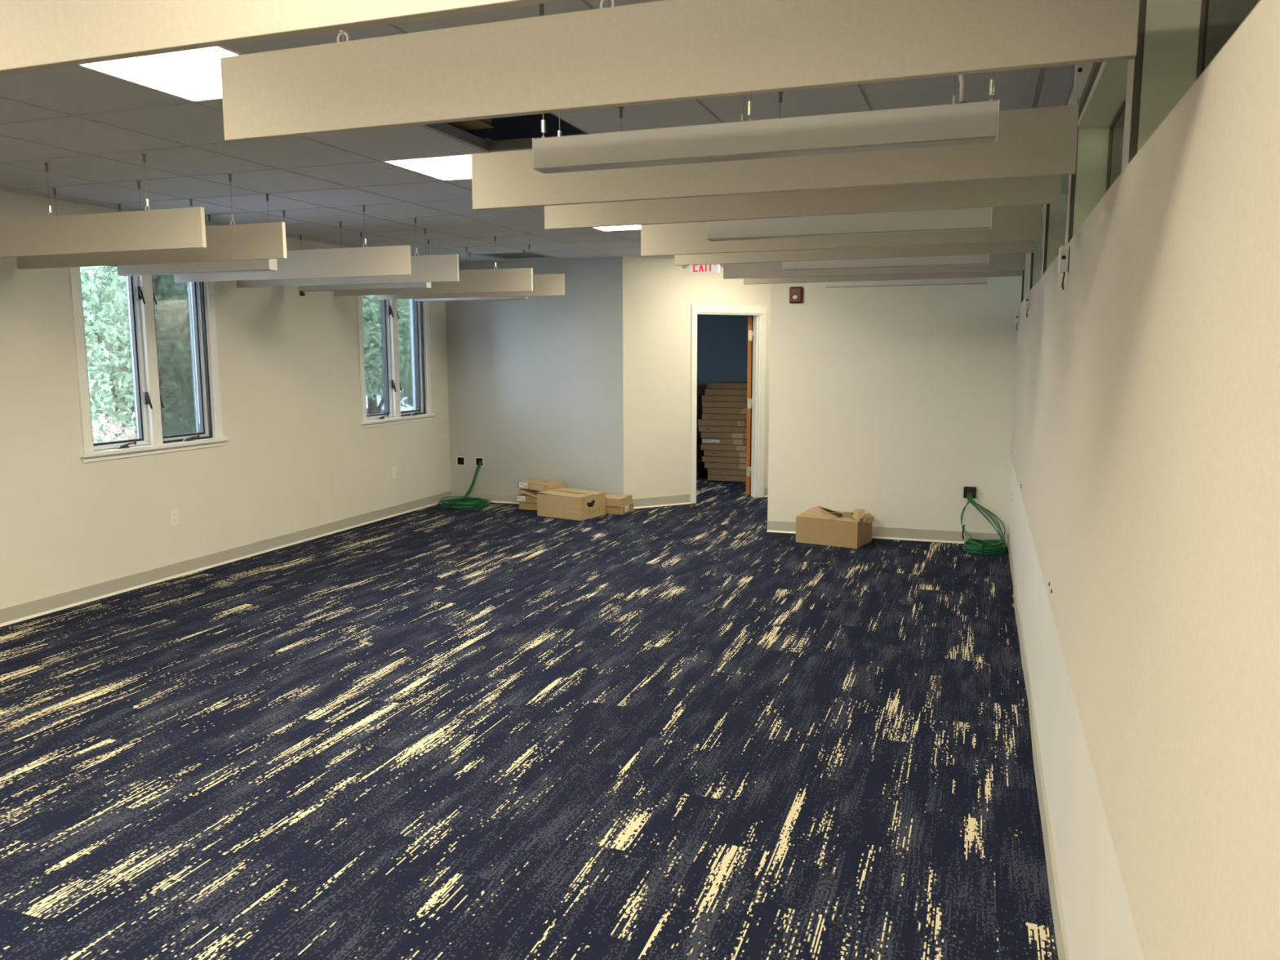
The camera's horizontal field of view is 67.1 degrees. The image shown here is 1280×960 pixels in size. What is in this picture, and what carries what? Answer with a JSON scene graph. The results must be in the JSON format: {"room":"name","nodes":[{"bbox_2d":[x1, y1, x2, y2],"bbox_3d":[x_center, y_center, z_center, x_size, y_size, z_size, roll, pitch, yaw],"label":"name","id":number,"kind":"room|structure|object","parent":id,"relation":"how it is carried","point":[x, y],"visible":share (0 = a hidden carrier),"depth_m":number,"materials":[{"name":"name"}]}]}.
{"room":"empty office","nodes":[
{"label":"empty office","id":0,"kind":"room"},
{"bbox_2d":[0,190,450,608],"bbox_3d":[-4.793,-0.097,3.194,0.160,2.620,16.012,3,8,19],"label":"wall","id":1,"kind":"structure","parent":0,"point":[297,455],"depth_m":7.37,"materials":[{"name":"paint"}]},
{"bbox_2d":[69,265,228,462],"bbox_3d":[-3.475,-0.892,6.790,0.200,1.415,1.270,3,8,19],"label":"window","id":2,"kind":"structure","parent":1,"relation":"in","point":[173,335],"depth_m":6.98,"materials":[{"name":"white paint"}]},
{"bbox_2d":[169,508,178,526],"bbox_3d":[-3.383,0.275,7.020,0.009,0.120,0.072,3,8,19],"label":"wall outlet","id":3,"kind":"object","parent":1,"relation":"attached to","point":[174,515],"visible":1,"depth_m":7.01,"materials":[{"name":"white paint"}]},
{"bbox_2d":[0,490,451,626],"bbox_3d":[-4.725,1.163,3.274,0.020,0.102,15.892,3,8,19],"label":"baseboard","id":4,"kind":"structure","parent":1,"relation":"attached to","point":[32,609],"depth_m":7.18,"materials":[{"name":"plastic"}]},
{"bbox_2d":[391,466,396,479],"bbox_3d":[-2.453,-0.075,9.638,0.009,0.120,0.072,3,8,19],"label":"wall outlet","id":5,"kind":"object","parent":1,"relation":"attached to","point":[393,468],"visible":1,"depth_m":9.63,"materials":[{"name":"white paint"}]},
{"bbox_2d":[356,294,435,428],"bbox_3d":[-2.475,-1.268,9.604,0.200,1.415,1.270,3,8,19],"label":"window","id":6,"kind":"structure","parent":1,"relation":"in","point":[393,338],"depth_m":9.58,"materials":[{"name":"white paint"}]},
{"bbox_2d":[0,471,1058,959],"bbox_3d":[-0.797,1.226,3.682,7.568,0.150,19.962,3,8,19],"label":"floor","id":7,"kind":"structure","parent":0,"point":[698,731],"depth_m":3.90,"materials":[{"name":"blue carpet"}]},
{"bbox_2d":[435,460,491,509],"bbox_3d":[-1.867,0.051,10.296,0.567,0.444,0.578,3,8,19],"label":"cable coil","id":8,"kind":"object","parent":7,"relation":"on","point":[464,502],"visible":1,"depth_m":10.23,"materials":[{"name":"green plastic"}]},
{"bbox_2d":[519,502,537,510],"bbox_3d":[-1.025,0.255,10.145,0.390,0.076,0.315,3,8,19],"label":"carton","id":9,"kind":"object","parent":7,"relation":"on","point":[532,506],"visible":0.32,"depth_m":10.03,"materials":[{"name":"brown cardboard"}]},
{"bbox_2d":[516,488,539,502],"bbox_3d":[-1.045,0.154,10.121,0.400,0.131,0.338,3,8,19],"label":"carton","id":10,"kind":"object","parent":9,"relation":"on","point":[527,495],"visible":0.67,"depth_m":10.02,"materials":[{"name":"brown cardboard"}]},
{"bbox_2d":[518,478,566,491],"bbox_3d":[-1.022,0.053,10.066,0.430,0.076,0.272,7,10,36],"label":"carton","id":11,"kind":"object","parent":10,"relation":"on","point":[535,484],"visible":0.91,"depth_m":9.99,"materials":[{"name":"beige cardboard"}]},
{"bbox_2d":[537,487,605,520],"bbox_3d":[-0.686,0.236,9.672,0.549,0.237,0.417,5,9,33],"label":"cardboard box","id":12,"kind":"object","parent":7,"relation":"on","point":[573,504],"visible":1,"depth_m":9.53,"materials":[{"name":"brown cardboard"}]},
{"bbox_2d":[605,502,633,515],"bbox_3d":[-0.275,0.284,9.895,0.337,0.080,0.305,3,8,20],"label":"carton","id":13,"kind":"object","parent":7,"relation":"on","point":[622,510],"visible":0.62,"depth_m":9.74,"materials":[{"name":"brown cardboard"}]},
{"bbox_2d":[605,493,631,506],"bbox_3d":[-0.286,0.203,9.881,0.321,0.083,0.310,3,8,22],"label":"carton","id":14,"kind":"object","parent":13,"relation":"on","point":[611,500],"visible":0.65,"depth_m":9.76,"materials":[{"name":"beige cardboard"}]},
{"bbox_2d":[696,473,746,482],"bbox_3d":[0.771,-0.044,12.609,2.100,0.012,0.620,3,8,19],"label":"pallet","id":15,"kind":"object","parent":7,"relation":"on","point":[701,477],"visible":0.2,"depth_m":12.39,"materials":[{"name":"brown wood"}]},
{"bbox_2d":[696,467,706,477],"bbox_3d":[0.328,-0.110,12.800,0.980,0.071,0.620,3,8,19],"label":"carton","id":16,"kind":"object","parent":15,"relation":"on","point":[699,473],"visible":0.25,"depth_m":12.70,"materials":[{"name":"cardboard"}]},
{"bbox_2d":[696,462,704,471],"bbox_3d":[0.317,-0.189,12.790,0.980,0.071,0.620,3,8,19],"label":"carton","id":17,"kind":"object","parent":16,"relation":"on","point":[701,465],"visible":0.04,"depth_m":12.66,"materials":[{"name":"cardboard"}]},
{"bbox_2d":[696,456,702,464],"bbox_3d":[0.314,-0.268,12.778,0.980,0.071,0.620,3,8,19],"label":"carton","id":18,"kind":"object","parent":17,"relation":"on","point":[699,460],"visible":0.05,"depth_m":12.61,"materials":[{"name":"cardboard"}]},
{"bbox_2d":[696,449,704,457],"bbox_3d":[0.306,-0.349,12.784,0.980,0.071,0.620,3,8,19],"label":"carton","id":19,"kind":"object","parent":18,"relation":"on","point":[699,454],"visible":0.04,"depth_m":12.68,"materials":[{"name":"cardboard"}]},
{"bbox_2d":[696,444,702,452],"bbox_3d":[0.311,-0.428,12.770,0.980,0.071,0.620,3,8,19],"label":"carton","id":20,"kind":"object","parent":19,"relation":"on","point":[698,447],"visible":0.04,"depth_m":12.59,"materials":[{"name":"cardboard"}]},
{"bbox_2d":[696,439,701,446],"bbox_3d":[0.311,-0.508,12.763,0.980,0.071,0.620,3,8,19],"label":"carton","id":21,"kind":"object","parent":20,"relation":"on","point":[698,442],"visible":0.04,"depth_m":12.57,"materials":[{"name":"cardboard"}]},
{"bbox_2d":[696,433,702,440],"bbox_3d":[0.328,-0.586,12.742,0.980,0.071,0.620,3,8,19],"label":"carton","id":22,"kind":"object","parent":21,"relation":"on","point":[698,436],"visible":0.02,"depth_m":12.48,"materials":[{"name":"cardboard"}]},
{"bbox_3d":[0.323,-0.664,12.730,0.980,0.071,0.620,3,8,19],"label":"carton","id":23,"kind":"object","parent":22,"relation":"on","visible":0},
{"bbox_3d":[0.319,-0.742,12.711,0.980,0.071,0.620,3,8,19],"label":"carton","id":24,"kind":"object","parent":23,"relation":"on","visible":0},
{"bbox_2d":[696,413,702,422],"bbox_3d":[0.317,-0.824,12.716,0.980,0.071,0.620,3,8,19],"label":"carton","id":25,"kind":"object","parent":24,"relation":"on","point":[699,416],"visible":0.03,"depth_m":12.52,"materials":[{"name":"cardboard"}]},
{"bbox_2d":[696,408,702,415],"bbox_3d":[0.310,-0.903,12.710,0.980,0.071,0.620,3,8,19],"label":"carton","id":26,"kind":"object","parent":25,"relation":"on","point":[700,411],"visible":0.04,"depth_m":12.57,"materials":[{"name":"cardboard"}]},
{"bbox_2d":[697,402,702,408],"bbox_3d":[0.324,-0.980,12.684,0.980,0.071,0.620,3,8,19],"label":"carton","id":27,"kind":"object","parent":26,"relation":"on","point":[699,404],"visible":0.04,"depth_m":12.49,"materials":[{"name":"cardboard"}]},
{"bbox_2d":[697,395,703,403],"bbox_3d":[0.311,-1.060,12.679,0.980,0.071,0.620,3,8,19],"label":"carton","id":28,"kind":"object","parent":27,"relation":"on","point":[699,398],"visible":0.04,"depth_m":12.53,"materials":[{"name":"cardboard"}]},
{"bbox_2d":[697,390,705,396],"bbox_3d":[0.315,-1.141,12.678,0.980,0.071,0.620,3,8,19],"label":"carton","id":29,"kind":"object","parent":28,"relation":"on","point":[700,393],"visible":0.04,"depth_m":12.59,"materials":[{"name":"cardboard"}]},
{"bbox_2d":[697,383,706,390],"bbox_3d":[0.308,-1.217,12.649,0.980,0.071,0.620,3,8,19],"label":"carton","id":30,"kind":"object","parent":29,"relation":"on","point":[700,386],"visible":0.24,"depth_m":12.59,"materials":[{"name":"cardboard"}]},
{"bbox_2d":[707,474,746,481],"bbox_3d":[1.418,-0.050,12.327,0.980,0.071,0.620,3,8,19],"label":"carton","id":31,"kind":"object","parent":15,"relation":"on","point":[710,477],"visible":0.34,"depth_m":12.12,"materials":[{"name":"cardboard"}]},
{"bbox_2d":[707,468,746,475],"bbox_3d":[1.419,-0.128,12.330,0.980,0.071,0.620,3,8,19],"label":"carton","id":32,"kind":"object","parent":31,"relation":"on","point":[710,471],"visible":0.26,"depth_m":12.12,"materials":[{"name":"cardboard"}]},
{"bbox_2d":[704,462,746,469],"bbox_3d":[1.380,-0.205,12.325,0.980,0.071,0.621,3,8,19],"label":"carton","id":33,"kind":"object","parent":32,"relation":"on","point":[707,464],"visible":0.4,"depth_m":12.11,"materials":[{"name":"cardboard"}]},
{"bbox_2d":[702,455,746,463],"bbox_3d":[1.349,-0.284,12.338,0.980,0.071,0.621,2,8,19],"label":"carton","id":34,"kind":"object","parent":33,"relation":"on","point":[704,459],"visible":0.4,"depth_m":12.12,"materials":[{"name":"cardboard"}]},
{"bbox_2d":[703,449,746,457],"bbox_3d":[1.370,-0.358,12.311,0.980,0.071,0.621,3,8,19],"label":"carton","id":35,"kind":"object","parent":34,"relation":"on","point":[706,452],"visible":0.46,"depth_m":12.09,"materials":[{"name":"cardboard"}]},
{"bbox_2d":[700,444,746,451],"bbox_3d":[1.331,-0.434,12.305,0.980,0.071,0.621,3,8,20],"label":"carton","id":36,"kind":"object","parent":35,"relation":"on","point":[703,446],"visible":0.44,"depth_m":12.08,"materials":[{"name":"cardboard"}]},
{"bbox_2d":[701,437,746,444],"bbox_3d":[1.340,-0.511,12.298,0.980,0.071,0.622,3,8,19],"label":"carton","id":37,"kind":"object","parent":36,"relation":"on","point":[704,440],"visible":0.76,"depth_m":12.07,"materials":[{"name":"cardboard"}]},
{"bbox_2d":[700,431,746,439],"bbox_3d":[1.328,-0.587,12.286,0.980,0.071,0.622,2,8,19],"label":"carton","id":38,"kind":"object","parent":37,"relation":"on","point":[703,434],"visible":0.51,"depth_m":12.06,"materials":[{"name":"cardboard"}]},
{"bbox_2d":[698,425,746,432],"bbox_3d":[1.302,-0.664,12.286,0.980,0.071,0.621,3,8,19],"label":"carton","id":39,"kind":"object","parent":38,"relation":"on","point":[701,428],"visible":0.44,"depth_m":12.05,"materials":[{"name":"cardboard"}]},
{"bbox_2d":[697,418,746,426],"bbox_3d":[1.294,-0.740,12.278,0.980,0.071,0.622,2,8,19],"label":"carton","id":40,"kind":"object","parent":39,"relation":"on","point":[700,422],"visible":0.48,"depth_m":12.05,"materials":[{"name":"cardboard"}]},
{"bbox_2d":[702,413,746,420],"bbox_3d":[1.342,-0.817,12.268,0.980,0.071,0.621,2,8,19],"label":"carton","id":41,"kind":"object","parent":40,"relation":"on","point":[704,415],"visible":0.44,"depth_m":12.04,"materials":[{"name":"cardboard"}]},
{"bbox_2d":[702,407,746,413],"bbox_3d":[1.350,-0.891,12.247,0.980,0.071,0.621,3,8,20],"label":"carton","id":42,"kind":"object","parent":41,"relation":"on","point":[705,410],"visible":0.43,"depth_m":12.03,"materials":[{"name":"cardboard"}]},
{"bbox_2d":[702,400,746,408],"bbox_3d":[1.342,-0.967,12.236,0.980,0.071,0.620,3,8,19],"label":"carton","id":43,"kind":"object","parent":42,"relation":"on","point":[705,403],"visible":0.39,"depth_m":12.01,"materials":[{"name":"cardboard"}]},
{"bbox_2d":[702,395,746,401],"bbox_3d":[1.337,-1.043,12.225,0.980,0.071,0.620,2,8,19],"label":"carton","id":44,"kind":"object","parent":43,"relation":"on","point":[704,397],"visible":0.39,"depth_m":12.01,"materials":[{"name":"cardboard"}]},
{"bbox_2d":[705,388,746,395],"bbox_3d":[1.378,-1.118,12.202,0.980,0.071,0.620,3,8,19],"label":"carton","id":45,"kind":"object","parent":44,"relation":"on","point":[708,391],"visible":0.38,"depth_m":11.99,"materials":[{"name":"cardboard"}]},
{"bbox_2d":[707,381,746,389],"bbox_3d":[1.409,-1.194,12.191,0.980,0.071,0.621,3,8,19],"label":"carton","id":46,"kind":"object","parent":45,"relation":"on","point":[722,384],"visible":0.44,"depth_m":11.99,"materials":[{"name":"cardboard"}]},
{"bbox_2d":[795,506,874,548],"bbox_3d":[1.679,0.384,8.286,0.575,0.298,0.377,5,9,31],"label":"cardboard box","id":47,"kind":"object","parent":7,"relation":"on","point":[818,525],"visible":1,"depth_m":8.18,"materials":[{"name":"brown cardboard"}]},
{"bbox_2d":[960,492,1007,555],"bbox_3d":[2.823,0.357,7.930,0.364,0.439,0.450,3,8,19],"label":"cable coil","id":48,"kind":"object","parent":7,"relation":"on","point":[972,545],"visible":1,"depth_m":7.92,"materials":[{"name":"green plastic"}]},
{"bbox_2d":[445,256,623,498],"bbox_3d":[-1.115,-1.043,10.260,2.042,2.620,0.120,3,8,19],"label":"wall","id":49,"kind":"structure","parent":0,"point":[535,383],"depth_m":10.17,"materials":[{"name":"grey paint"}]},
{"bbox_2d":[457,456,464,465],"bbox_3d":[-1.956,-0.211,10.643,0.098,0.098,0.077,3,8,19],"label":"box","id":50,"kind":"object","parent":49,"relation":"attached to","point":[460,460],"visible":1,"depth_m":10.64,"materials":[{"name":"white paint"}]},
{"bbox_2d":[475,457,483,466],"bbox_3d":[-1.740,-0.202,10.567,0.098,0.098,0.077,3,8,19],"label":"box","id":51,"kind":"object","parent":49,"relation":"attached to","point":[477,460],"visible":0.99,"depth_m":10.55,"materials":[{"name":"white paint"}]},
{"bbox_2d":[452,490,519,503],"bbox_3d":[-1.126,0.214,10.357,2.020,0.102,0.020,3,8,19],"label":"baseboard","id":52,"kind":"structure","parent":49,"relation":"attached to","point":[494,497],"depth_m":10.52,"materials":[{"name":"plastic"}]},
{"bbox_2d":[0,0,1075,262],"bbox_3d":[-0.817,-1.766,3.413,7.378,0.704,19.720,3,8,19],"label":"ceiling","id":53,"kind":"structure","parent":0,"point":[92,129],"depth_m":4.63,"materials":[{"name":"tile"}]},
{"bbox_2d":[0,153,206,257],"bbox_3d":[-2.993,-1.375,4.899,1.940,0.452,0.025,3,8,19],"label":"acoustic baffle","id":54,"kind":"object","parent":53,"relation":"hanging from","point":[175,228],"visible":1,"depth_m":4.79,"materials":[{"name":"fabric"}]},
{"bbox_2d":[16,173,286,269],"bbox_3d":[-2.804,-1.446,5.432,1.940,0.452,0.025,3,8,19],"label":"acoustic baffle","id":55,"kind":"object","parent":53,"relation":"hanging from","point":[259,241],"visible":0.58,"depth_m":5.28,"materials":[{"name":"fabric"}]},
{"bbox_2d":[77,45,244,102],"bbox_3d":[-1.526,-1.434,3.316,0.604,0.074,0.604,3,8,19],"label":"ceiling light","id":56,"kind":"object","parent":53,"relation":"attached to","point":[193,75],"visible":0.29,"depth_m":3.30,"materials":[{"name":"white paint"}]},
{"bbox_2d":[117,194,277,275],"bbox_3d":[-2.809,-1.531,6.072,1.205,0.452,0.070,3,8,19],"label":"linear pendant light","id":57,"kind":"object","parent":53,"relation":"hanging from","point":[268,264],"visible":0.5,"depth_m":6.04,"materials":[{"name":"metal"}]},
{"bbox_2d":[0,0,566,75],"bbox_3d":[-0.262,-0.915,1.394,1.940,0.452,0.025,3,8,19],"label":"acoustic baffle","id":58,"kind":"object","parent":53,"relation":"hanging from","point":[36,35],"visible":1,"depth_m":1.59,"materials":[{"name":"beige fabric"}]},
{"bbox_2d":[173,205,411,282],"bbox_3d":[-2.405,-1.596,6.554,1.940,0.452,0.025,3,8,19],"label":"acoustic baffle","id":59,"kind":"object","parent":53,"relation":"hanging from","point":[388,260],"visible":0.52,"depth_m":6.44,"materials":[{"name":"fabric"}]},
{"bbox_2d":[235,217,459,288],"bbox_3d":[-2.201,-1.672,7.129,1.940,0.452,0.025,3,8,19],"label":"acoustic baffle","id":60,"kind":"object","parent":53,"relation":"hanging from","point":[433,268],"visible":0.38,"depth_m":6.95,"materials":[{"name":"fabric"}]},
{"bbox_2d":[298,228,431,291],"bbox_3d":[-2.221,-1.752,7.727,1.205,0.452,0.070,3,8,19],"label":"linear pendant light","id":61,"kind":"object","parent":53,"relation":"hanging from","point":[409,285],"visible":0.48,"depth_m":7.71,"materials":[{"name":"metal"}]},
{"bbox_2d":[333,236,533,296],"bbox_3d":[-1.802,-1.822,8.251,1.940,0.452,0.025,3,8,19],"label":"acoustic baffle","id":62,"kind":"object","parent":53,"relation":"hanging from","point":[498,280],"visible":0.52,"depth_m":8.10,"materials":[{"name":"fabric"}]},
{"bbox_2d":[380,137,493,181],"bbox_3d":[-0.918,-1.662,5.025,0.604,0.074,0.604,3,8,19],"label":"ceiling light","id":63,"kind":"object","parent":53,"relation":"attached to","point":[458,166],"visible":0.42,"depth_m":4.97,"materials":[{"name":"white paint"}]},
{"bbox_2d":[388,155,471,179],"bbox_3d":[-0.918,-1.631,5.030,0.571,0.005,0.571,3,8,19],"label":"diffuser","id":64,"kind":"object","parent":63,"relation":"attached to","point":[447,166],"depth_m":4.99,"materials":[{"name":"white plastic"}]},
{"bbox_2d":[445,118,493,130],"bbox_3d":[-0.867,-1.673,4.306,0.204,0.104,0.524,3,8,19],"label":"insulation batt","id":65,"kind":"object","parent":53,"relation":"attached to","point":[480,123],"visible":0.16,"depth_m":4.47,"materials":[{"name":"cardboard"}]},
{"bbox_2d":[377,244,564,299],"bbox_3d":[-1.586,-1.903,8.858,1.940,0.452,0.025,3,8,19],"label":"acoustic baffle","id":66,"kind":"object","parent":53,"relation":"hanging from","point":[543,284],"visible":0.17,"depth_m":8.67,"materials":[{"name":"fabric"}]},
{"bbox_2d":[414,250,528,302],"bbox_3d":[-1.647,-1.968,9.344,1.205,0.452,0.070,3,8,19],"label":"linear pendant light","id":67,"kind":"object","parent":53,"relation":"hanging from","point":[506,297],"visible":0.47,"depth_m":9.31,"materials":[{"name":"metal"}]},
{"bbox_2d":[475,251,556,259],"bbox_3d":[-1.226,-2.264,9.618,0.604,0.068,0.604,3,8,19],"label":"ceiling vent","id":68,"kind":"object","parent":53,"relation":"in","point":[507,255],"visible":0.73,"depth_m":9.64,"materials":[{"name":"grey metal"}]},
{"bbox_2d":[593,225,640,231],"bbox_3d":[-0.108,-1.967,7.305,0.604,0.074,0.604,3,8,19],"label":"ceiling light","id":69,"kind":"object","parent":53,"relation":"attached to","point":[628,227],"visible":0.16,"depth_m":7.52,"materials":[{"name":"white paint"}]},
{"bbox_2d":[219,0,1139,142],"bbox_3d":[-0.066,-0.989,1.946,1.940,0.452,0.027,3,8,19],"label":"acoustic baffle","id":70,"kind":"object","parent":53,"relation":"hanging from","point":[664,51],"visible":0.94,"depth_m":1.92,"materials":[{"name":"fabric"}]},
{"bbox_2d":[681,263,723,274],"bbox_3d":[0.630,-2.122,9.474,0.451,0.188,0.067,2,8,13],"label":"exit sign","id":71,"kind":"object","parent":53,"relation":"hanging from","point":[698,268],"visible":0.4,"depth_m":9.47,"materials":[{"name":"white plastic"}]},
{"bbox_2d":[532,3,999,173],"bbox_3d":[0.283,-1.061,2.469,1.205,0.455,0.070,3,8,19],"label":"linear pendant light","id":72,"kind":"object","parent":53,"relation":"hanging from","point":[962,122],"visible":0.86,"depth_m":2.44,"materials":[{"name":"white paint"}]},
{"bbox_2d":[471,75,1079,209],"bbox_3d":[0.325,-1.136,3.046,1.940,0.452,0.027,3,8,20],"label":"acoustic baffle","id":73,"kind":"object","parent":53,"relation":"hanging from","point":[1033,142],"visible":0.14,"depth_m":2.99,"materials":[{"name":"fabric"}]},
{"bbox_2d":[544,81,1061,230],"bbox_3d":[0.519,-1.209,3.592,1.940,0.452,0.026,3,8,21],"label":"acoustic baffle","id":74,"kind":"object","parent":53,"relation":"hanging from","point":[1039,189],"visible":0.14,"depth_m":3.56,"materials":[{"name":"fabric"}]},
{"bbox_2d":[640,204,1042,256],"bbox_3d":[0.912,-1.357,4.696,1.940,0.452,0.026,3,8,21],"label":"acoustic baffle","id":75,"kind":"object","parent":53,"relation":"hanging from","point":[1020,222],"visible":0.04,"depth_m":4.69,"materials":[{"name":"fabric"}]},
{"bbox_2d":[706,206,992,240],"bbox_3d":[0.878,-1.284,4.143,1.205,0.455,0.070,3,8,19],"label":"linear pendant light","id":76,"kind":"object","parent":53,"relation":"hanging from","point":[977,218],"visible":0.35,"depth_m":4.12,"materials":[{"name":"metal"}]},
{"bbox_2d":[674,240,1035,265],"bbox_3d":[1.108,-1.431,5.250,1.940,0.452,0.026,3,8,21],"label":"acoustic baffle","id":77,"kind":"object","parent":53,"relation":"hanging from","point":[1015,246],"visible":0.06,"depth_m":5.23,"materials":[{"name":"fabric"}]},
{"bbox_2d":[723,253,1026,279],"bbox_3d":[1.486,-1.573,6.314,1.940,0.452,0.025,3,8,21],"label":"acoustic baffle","id":78,"kind":"object","parent":53,"relation":"hanging from","point":[1011,261],"visible":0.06,"depth_m":6.34,"materials":[{"name":"fabric"}]},
{"bbox_2d":[743,270,1022,284],"bbox_3d":[1.672,-1.642,6.835,1.940,0.452,0.026,3,8,23],"label":"acoustic baffle","id":79,"kind":"object","parent":53,"relation":"hanging from","point":[1011,273],"visible":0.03,"depth_m":6.83,"materials":[{"name":"fabric"}]},
{"bbox_2d":[782,253,989,271],"bbox_3d":[1.459,-1.503,5.779,1.205,0.455,0.070,3,8,19],"label":"linear pendant light","id":80,"kind":"object","parent":53,"relation":"hanging from","point":[966,260],"visible":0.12,"depth_m":5.76,"materials":[{"name":"metal"}]},
{"bbox_2d":[824,277,987,288],"bbox_3d":[2.030,-1.718,7.387,1.205,0.455,0.070,3,8,19],"label":"linear pendant light","id":81,"kind":"object","parent":53,"relation":"hanging from","point":[964,281],"visible":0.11,"depth_m":7.37,"materials":[{"name":"metal"}]},
{"bbox_2d":[622,256,771,498],"bbox_3d":[0.955,-1.084,10.531,2.620,2.620,0.120,-4,9,-28],"label":"wall","id":82,"kind":"structure","parent":0,"point":[659,295],"depth_m":10.08,"materials":[{"name":"paint"}]},
{"bbox_2d":[631,493,690,508],"bbox_3d":[0.189,0.230,10.211,0.802,0.102,0.020,-4,9,-28],"label":"baseboard","id":83,"kind":"structure","parent":82,"relation":"attached to","point":[650,502],"depth_m":10.23,"materials":[{"name":"plastic"}]},
{"bbox_2d":[690,304,767,503],"bbox_3d":[0.938,-0.830,10.549,0.960,2.112,0.141,-4,9,-28],"label":"door frame","id":84,"kind":"structure","parent":82,"relation":"in","point":[759,313],"depth_m":10.61,"materials":[{"name":"white paint"}]},
{"bbox_2d":[745,315,753,494],"bbox_3d":[1.277,-0.873,11.195,0.134,2.001,0.811,1,8,9],"label":"door","id":85,"kind":"structure","parent":84,"relation":"attached to","point":[750,331],"depth_m":10.83,"materials":[{"name":"brown wood"}]},
{"bbox_2d":[697,314,753,471],"bbox_3d":[0.268,-1.232,11.657,3.954,2.620,3.458,3,8,19],"label":"wall","id":86,"kind":"structure","parent":0,"point":[722,340],"depth_m":13.01,"materials":[{"name":"blue paint"}]},
{"bbox_2d":[767,275,1022,546],"bbox_3d":[2.630,-0.958,9.549,2.154,2.620,2.759,3,8,19],"label":"wall","id":87,"kind":"structure","parent":0,"point":[886,402],"depth_m":8.28,"materials":[{"name":"paint"}]},
{"bbox_2d":[789,286,802,303],"bbox_3d":[1.356,-1.611,8.409,0.116,0.142,0.054,3,8,19],"label":"fire alarm","id":88,"kind":"object","parent":87,"relation":"attached to","point":[795,292],"visible":1,"depth_m":8.40,"materials":[{"name":"red plastic"}]},
{"bbox_2d":[766,520,1005,544],"bbox_3d":[2.110,0.461,8.437,2.024,0.102,0.020,3,8,19],"label":"baseboard","id":89,"kind":"structure","parent":87,"relation":"attached to","point":[877,532],"depth_m":8.35,"materials":[{"name":"plastic"}]},
{"bbox_2d":[963,486,976,497],"bbox_3d":[2.782,0.104,8.144,0.100,0.095,0.030,3,8,19],"label":"box","id":90,"kind":"object","parent":87,"relation":"attached to","point":[972,490],"visible":1,"depth_m":8.15,"materials":[{"name":"black plastic"}]},
{"bbox_2d":[1008,4,1201,959],"bbox_3d":[0.632,0.203,0.841,0.115,2.620,15.141,3,8,19],"label":"wall","id":91,"kind":"structure","parent":0,"point":[1099,922],"depth_m":2.63,"materials":[{"name":"white paint"}]},
{"bbox_2d":[1007,534,1069,959],"bbox_3d":[0.570,1.451,1.018,0.015,0.100,15.119,3,8,19],"label":"baseboard","id":92,"kind":"structure","parent":91,"relation":"attached to","point":[1054,888],"depth_m":3.31,"materials":[{"name":"plastic"}]},
{"bbox_2d":[1073,63,1084,102],"bbox_3d":[1.430,-1.294,3.148,0.024,0.142,0.066,3,8,19],"label":"clip","id":93,"kind":"object","parent":91,"relation":"attached to","point":[1078,68],"visible":0.46,"depth_m":3.12,"materials":[{"name":"white paint"}]},
{"bbox_2d":[1020,0,1260,302],"bbox_3d":[0.639,-0.730,0.767,0.124,0.510,15.041,3,8,19],"label":"window","id":94,"kind":"structure","parent":91,"relation":"in","point":[1133,97],"depth_m":1.93,"materials":[{"name":"glass"}]},
{"bbox_2d":[1011,0,1279,959],"bbox_3d":[0.571,0.144,0.858,0.016,1.247,15.127,3,8,19],"label":"wall panel","id":95,"kind":"object","parent":91,"relation":"attached to","point":[1145,449],"visible":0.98,"depth_m":1.30,"materials":[{"name":"beige paint"}]},
{"bbox_2d":[1024,293,1029,317],"bbox_3d":[2.387,-1.077,5.961,0.024,0.142,0.066,3,8,19],"label":"clip","id":96,"kind":"object","parent":95,"relation":"attached to","point":[1026,295],"visible":1,"depth_m":5.93,"materials":[{"name":"white paint"}]},
{"bbox_2d":[1057,245,1068,289],"bbox_3d":[1.430,-0.717,3.268,0.024,0.142,0.066,3,8,19],"label":"clip","id":97,"kind":"object","parent":95,"relation":"attached to","point":[1063,250],"visible":1,"depth_m":3.24,"materials":[{"name":"white paint"}]},
{"label":"outside","id":98,"kind":"structure","parent":0,"visible":0},
{"bbox_3d":[-29.045,-1.124,31.561,63.772,0.200,80.000,3,8,19],"label":"ground","id":99,"kind":"structure","parent":98,"visible":0},
{"bbox_2d":[80,266,124,439],"bbox_3d":[-11.145,-3.057,19.952,4.547,6.627,8.466,3,8,19],"label":"tree","id":100,"kind":"object","parent":99,"relation":"on","point":[95,271],"visible":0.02,"depth_m":18.52,"materials":[{"name":"green plant"}]},
{"bbox_2d":[80,266,137,443],"bbox_3d":[-6.885,-1.636,12.950,3.442,5.629,5.400,4,9,28],"label":"tree","id":101,"kind":"object","parent":99,"relation":"on","point":[118,382],"visible":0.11,"depth_m":11.94,"materials":[{"name":"green plant"}]},
{"bbox_2d":[88,266,133,441],"bbox_3d":[-7.699,-1.959,16.895,3.450,5.238,4.861,2,8,17],"label":"tree","id":102,"kind":"object","parent":99,"relation":"on","point":[110,303],"visible":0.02,"depth_m":15.58,"materials":[{"name":"green plant"}]},
{"bbox_2d":[91,409,136,443],"bbox_3d":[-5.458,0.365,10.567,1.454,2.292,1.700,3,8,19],"label":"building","id":103,"kind":"structure","parent":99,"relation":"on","point":[117,425],"depth_m":10.14,"materials":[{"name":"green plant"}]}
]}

